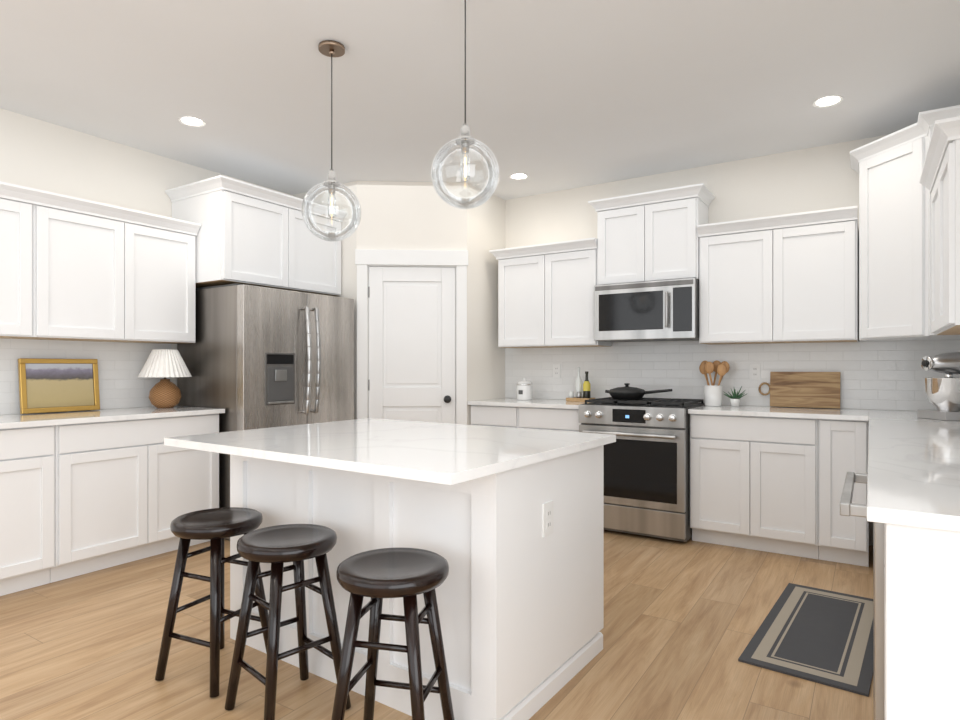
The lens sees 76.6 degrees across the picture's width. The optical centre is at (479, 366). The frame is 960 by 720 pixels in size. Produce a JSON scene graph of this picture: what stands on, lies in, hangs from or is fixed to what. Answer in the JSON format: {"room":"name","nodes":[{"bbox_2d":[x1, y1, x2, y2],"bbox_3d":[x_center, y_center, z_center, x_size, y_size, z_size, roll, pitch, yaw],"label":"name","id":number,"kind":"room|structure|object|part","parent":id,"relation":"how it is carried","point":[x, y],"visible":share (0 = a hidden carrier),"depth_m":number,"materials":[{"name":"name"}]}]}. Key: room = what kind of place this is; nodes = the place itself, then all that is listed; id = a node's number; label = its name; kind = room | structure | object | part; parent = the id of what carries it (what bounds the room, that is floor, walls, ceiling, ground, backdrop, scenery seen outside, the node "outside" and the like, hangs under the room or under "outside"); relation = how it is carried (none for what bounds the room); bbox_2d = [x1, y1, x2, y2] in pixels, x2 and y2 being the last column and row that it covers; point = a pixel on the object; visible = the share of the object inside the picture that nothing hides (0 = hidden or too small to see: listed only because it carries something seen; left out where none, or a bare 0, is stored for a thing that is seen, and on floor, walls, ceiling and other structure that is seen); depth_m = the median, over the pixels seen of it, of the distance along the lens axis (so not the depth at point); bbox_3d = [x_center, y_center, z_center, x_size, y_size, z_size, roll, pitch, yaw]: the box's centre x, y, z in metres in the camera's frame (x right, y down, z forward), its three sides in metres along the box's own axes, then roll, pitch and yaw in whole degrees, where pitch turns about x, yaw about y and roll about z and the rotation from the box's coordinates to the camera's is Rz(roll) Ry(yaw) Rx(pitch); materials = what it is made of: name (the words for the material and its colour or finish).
{"room":"kitchen","nodes":[
{"label":"kitchen","id":0,"kind":"room"},
{"bbox_2d":[0,108,292,414],"bbox_3d":[-3.120,-0.169,3.343,0.150,2.740,7.750,0,0,33],"label":"wall","id":1,"kind":"structure","parent":0,"point":[34,153],"depth_m":4.02,"materials":[{"name":"paint"}]},
{"bbox_2d":[0,338,170,414],"bbox_3d":[-3.176,0.058,3.111,0.006,0.457,3.300,0,0,33],"label":"backsplash","id":2,"kind":"structure","parent":1,"relation":"attached to","point":[120,364],"depth_m":4.09,"materials":[{"name":"tile"}]},
{"bbox_2d":[0,181,200,343],"bbox_3d":[-2.950,-0.588,3.114,0.377,0.840,3.049,0,0,33],"label":"upper cabinet","id":3,"kind":"object","parent":1,"relation":"attached to","point":[72,268],"visible":1,"depth_m":3.74,"materials":[{"name":"white wood"}]},
{"bbox_2d":[165,175,346,295],"bbox_3d":[-1.713,-0.945,4.774,0.667,0.698,1.172,0,0,33],"label":"upper cabinet","id":4,"kind":"object","parent":1,"relation":"attached to","point":[248,234],"visible":0.93,"depth_m":4.43,"materials":[{"name":"white wood"}]},
{"bbox_2d":[293,181,504,424],"bbox_3d":[-0.706,-0.169,5.324,1.918,2.740,0.563,0,0,-4],"label":"wall","id":5,"kind":"structure","parent":0,"point":[395,215],"depth_m":5.09,"materials":[{"name":"paint"}]},
{"bbox_2d":[355,249,467,424],"bbox_3d":[-0.566,0.117,5.097,0.933,2.169,0.123,0,0,-3],"label":"door frame","id":6,"kind":"structure","parent":5,"relation":"in","point":[364,258],"depth_m":5.04,"materials":[{"name":"white wood"}]},
{"bbox_2d":[368,267,454,423],"bbox_3d":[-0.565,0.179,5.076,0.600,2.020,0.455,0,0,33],"label":"pantry door","id":7,"kind":"structure","parent":5,"relation":"in","point":[412,309],"depth_m":5.07,"materials":[{"name":"white wood"}]},
{"bbox_2d":[0,530,873,719],"bbox_3d":[-0.918,1.241,2.020,5.585,0.080,7.900,0,0,33],"label":"floor","id":8,"kind":"structure","parent":0,"point":[680,616],"depth_m":2.58,"materials":[{"name":"brown wood"}]},
{"bbox_2d":[0,406,224,595],"bbox_3d":[-2.831,0.744,3.063,0.632,0.914,3.032,0,0,33],"label":"base cabinet","id":9,"kind":"object","parent":8,"relation":"on","point":[82,492],"visible":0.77,"depth_m":3.51,"materials":[{"name":"white wood"}]},
{"bbox_2d":[18,358,99,413],"bbox_3d":[-2.647,0.117,3.841,0.062,0.336,0.440,0,0,33],"label":"painting","id":10,"kind":"object","parent":9,"relation":"on","point":[45,385],"visible":1,"depth_m":3.82,"materials":[{"name":"gold metal"}]},
{"bbox_2d":[138,349,191,407],"bbox_3d":[-2.194,0.083,4.240,0.337,0.405,0.337,0,0,33],"label":"table lamp","id":11,"kind":"object","parent":9,"relation":"on","point":[164,363],"visible":1,"depth_m":4.16,"materials":[{"name":"fabric"}]},
{"bbox_2d":[155,507,268,697],"bbox_3d":[-1.037,0.895,2.405,0.336,0.609,0.336,0,0,24],"label":"stool","id":12,"kind":"object","parent":8,"relation":"on","point":[214,525],"visible":0.94,"depth_m":2.33,"materials":[{"name":"brown wood"}]},
{"bbox_2d":[177,283,353,539],"bbox_3d":[-1.599,0.314,4.714,0.869,1.775,1.040,0,0,33],"label":"refrigerator","id":13,"kind":"object","parent":8,"relation":"on","point":[266,357],"visible":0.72,"depth_m":4.34,"materials":[{"name":"grey metal"}]},
{"bbox_2d":[225,524,350,719],"bbox_3d":[-0.674,0.895,2.136,0.336,0.609,0.336,0,0,45],"label":"stool","id":14,"kind":"object","parent":8,"relation":"on","point":[278,545],"visible":0.99,"depth_m":2.12,"materials":[{"name":"brown wood"}]},
{"bbox_2d":[164,418,615,719],"bbox_3d":[-0.351,0.744,2.516,1.497,0.914,1.198,0,0,33],"label":"kitchen island","id":15,"kind":"object","parent":8,"relation":"on","point":[515,515],"visible":0.88,"depth_m":2.15,"materials":[{"name":"white wood"}]},
{"bbox_2d":[331,548,453,719],"bbox_3d":[-0.261,0.895,1.836,0.336,0.609,0.336,0,0,13],"label":"stool","id":16,"kind":"object","parent":8,"relation":"on","point":[377,574],"visible":1,"depth_m":1.77,"materials":[{"name":"brown wood"}]},
{"bbox_2d":[579,397,703,541],"bbox_3d":[1.217,0.714,4.533,0.759,0.935,0.743,0,0,33],"label":"range","id":17,"kind":"object","parent":8,"relation":"on","point":[647,467],"visible":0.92,"depth_m":4.21,"materials":[{"name":"silver metal"}]},
{"bbox_2d":[605,383,671,399],"bbox_3d":[1.188,0.184,4.577,0.513,0.120,0.280,0,0,33],"label":"pan","id":18,"kind":"object","parent":17,"relation":"on","point":[621,393],"visible":1,"depth_m":4.52,"materials":[{"name":"grey metal"}]},
{"bbox_2d":[467,398,868,566],"bbox_3d":[1.254,0.744,4.584,2.825,0.914,0.632,0,0,33],"label":"base cabinet","id":19,"kind":"object","parent":8,"relation":"on","point":[763,478],"visible":0.6,"depth_m":3.89,"materials":[{"name":"white wood"}]},
{"bbox_2d":[516,378,532,399],"bbox_3d":[0.387,0.190,5.281,0.141,0.192,0.142,0,0,33],"label":"canister","id":20,"kind":"object","parent":19,"relation":"on","point":[524,387],"visible":0.99,"depth_m":5.22,"materials":[{"name":"white ceramic"}]},
{"bbox_2d":[566,367,594,401],"bbox_3d":[0.832,0.145,5.031,0.200,0.282,0.140,0,0,33],"label":"tray","id":21,"kind":"object","parent":19,"relation":"on","point":[586,385],"visible":0.97,"depth_m":5.00,"materials":[{"name":"brown wood"}]},
{"bbox_2d":[699,360,729,405],"bbox_3d":[1.713,0.119,4.465,0.128,0.333,0.200,0,0,-31],"label":"utensil crock","id":22,"kind":"object","parent":19,"relation":"on","point":[712,393],"visible":1,"depth_m":4.43,"materials":[{"name":"white ceramic"}]},
{"bbox_2d":[724,386,745,406],"bbox_3d":[1.843,0.212,4.378,0.160,0.148,0.147,0,0,-7],"label":"succulent plant","id":23,"kind":"object","parent":19,"relation":"on","point":[735,399],"visible":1,"depth_m":4.37,"materials":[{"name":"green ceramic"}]},
{"bbox_2d":[758,372,840,408],"bbox_3d":[2.238,0.160,4.280,0.513,0.250,0.050,0,0,33],"label":"cutting board","id":24,"kind":"object","parent":19,"relation":"on","point":[786,389],"visible":1,"depth_m":4.25,"materials":[{"name":"brown wood"}]},
{"bbox_2d":[738,583,872,696],"bbox_3d":[1.558,1.195,2.783,0.450,0.010,1.090,0,0,37],"label":"kitchen mat","id":25,"kind":"object","parent":8,"relation":"on","point":[825,637],"visible":0.89,"depth_m":2.66,"materials":[{"name":"grey fabric"}]},
{"bbox_2d":[840,472,884,719],"bbox_3d":[1.135,0.762,1.760,0.142,0.878,0.596,0,0,33],"label":"dishwasher","id":26,"kind":"object","parent":8,"relation":"on","point":[847,508],"visible":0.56,"depth_m":1.50,"materials":[{"name":"silver metal"}]},
{"bbox_2d":[867,410,959,719],"bbox_3d":[1.970,0.744,2.496,0.632,0.914,3.373,0,0,33],"label":"base cabinet","id":27,"kind":"object","parent":8,"relation":"on","point":[913,479],"visible":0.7,"depth_m":1.23,"materials":[{"name":"white wood"}]},
{"bbox_2d":[917,352,959,420],"bbox_3d":[2.609,0.102,3.341,0.361,0.367,0.228,0,0,-6],"label":"stand mixer","id":28,"kind":"object","parent":27,"relation":"on","point":[943,393],"visible":1,"depth_m":3.29,"materials":[{"name":"silver metal"}]},
{"bbox_2d":[0,0,959,199],"bbox_3d":[-0.918,-1.579,2.020,5.585,0.080,7.900,0,0,33],"label":"ceiling","id":29,"kind":"structure","parent":0,"point":[563,94],"depth_m":3.24,"materials":[{"name":"paint"}]},
{"bbox_2d":[178,116,205,126],"bbox_3d":[-1.804,-1.537,3.811,0.156,0.003,0.156,0,0,33],"label":"recessed light","id":30,"kind":"object","parent":29,"relation":"in","point":[187,120],"visible":1,"depth_m":3.81,"materials":[{"name":"white plastic"}]},
{"bbox_2d":[301,40,360,241],"bbox_3d":[-0.712,-1.071,2.921,0.280,0.934,0.280,0,0,33],"label":"pendant light","id":31,"kind":"object","parent":29,"relation":"hanging from","point":[329,48],"visible":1,"depth_m":2.95,"materials":[{"name":"clear glass"}]},
{"bbox_3d":[-0.712,-0.744,2.921,0.280,0.280,0.280,0,0,33],"label":"lamp shade","id":32,"kind":"part","parent":31,"relation":"part of","materials":[{"name":"clear glass"}]},
{"bbox_2d":[431,0,498,208],"bbox_3d":[-0.059,-1.086,2.431,0.273,0.904,0.273,0,0,33],"label":"pendant light","id":33,"kind":"object","parent":29,"relation":"hanging from","point":[464,142],"visible":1,"depth_m":2.48,"materials":[{"name":"clear glass"}]},
{"bbox_3d":[-0.059,-0.771,2.431,0.273,0.273,0.273,0,0,33],"label":"lamp shade","id":34,"kind":"part","parent":33,"relation":"part of","materials":[{"name":"clear glass"}]},
{"bbox_2d":[509,173,528,179],"bbox_3d":[0.316,-1.537,4.911,0.156,0.003,0.156,0,0,33],"label":"recessed light","id":35,"kind":"object","parent":29,"relation":"in","point":[518,176],"visible":1,"depth_m":4.91,"materials":[{"name":"white plastic"}]},
{"bbox_2d":[813,95,843,107],"bbox_3d":[2.016,-1.537,3.523,0.156,0.003,0.156,0,0,33],"label":"recessed light","id":36,"kind":"object","parent":29,"relation":"in","point":[832,100],"visible":1,"depth_m":3.52,"materials":[{"name":"white plastic"}]},
{"bbox_2d":[505,135,917,545],"bbox_3d":[1.156,-0.169,5.114,5.135,2.740,0.150,0,0,33],"label":"wall","id":37,"kind":"structure","parent":0,"point":[821,177],"depth_m":4.55,"materials":[{"name":"paint"}]},
{"bbox_2d":[489,183,857,347],"bbox_3d":[1.315,-0.731,4.684,2.708,1.126,0.397,0,0,33],"label":"upper cabinet","id":38,"kind":"object","parent":37,"relation":"attached to","point":[786,278],"visible":0.96,"depth_m":4.36,"materials":[{"name":"white wood"}]},
{"bbox_2d":[594,278,698,341],"bbox_3d":[1.299,-0.417,4.661,0.759,0.427,0.454,0,0,33],"label":"microwave","id":39,"kind":"object","parent":38,"relation":"attached to","point":[660,310],"visible":0.98,"depth_m":4.49,"materials":[{"name":"silver metal"}]},
{"bbox_2d":[505,340,959,410],"bbox_3d":[1.688,0.042,4.681,3.457,0.488,0.006,0,0,33],"label":"backsplash","id":40,"kind":"structure","parent":37,"relation":"attached to","point":[875,375],"depth_m":4.54,"materials":[{"name":"tile"}]},
{"bbox_2d":[553,364,559,377],"bbox_3d":[0.670,0.036,5.325,0.072,0.116,0.006,0,0,33],"label":"outlet","id":41,"kind":"object","parent":40,"relation":"attached to","point":[556,367],"visible":1,"depth_m":5.33,"materials":[{"name":"white plastic"}]},
{"bbox_2d":[750,364,759,379],"bbox_3d":[2.017,0.036,4.461,0.072,0.116,0.006,0,0,33],"label":"outlet","id":42,"kind":"object","parent":40,"relation":"attached to","point":[754,368],"visible":1,"depth_m":4.46,"materials":[{"name":"white plastic"}]},
{"bbox_3d":[2.201,-0.169,2.127,0.150,2.740,3.750,0,0,33],"label":"wall","id":43,"kind":"structure","parent":0,"visible":0},
{"bbox_2d":[850,105,959,341],"bbox_3d":[2.611,-0.767,3.591,0.735,1.193,0.837,0,0,33],"label":"upper cabinet","id":44,"kind":"object","parent":43,"relation":"attached to","point":[895,208],"visible":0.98,"depth_m":3.57,"materials":[{"name":"white wood"}]},
{"bbox_2d":[919,116,959,334],"bbox_3d":[2.289,-0.588,2.781,0.402,0.840,0.950,0,0,33],"label":"upper cabinet","id":45,"kind":"object","parent":43,"relation":"attached to","point":[940,174],"visible":1,"depth_m":2.66,"materials":[{"name":"white wood"}]}
]}

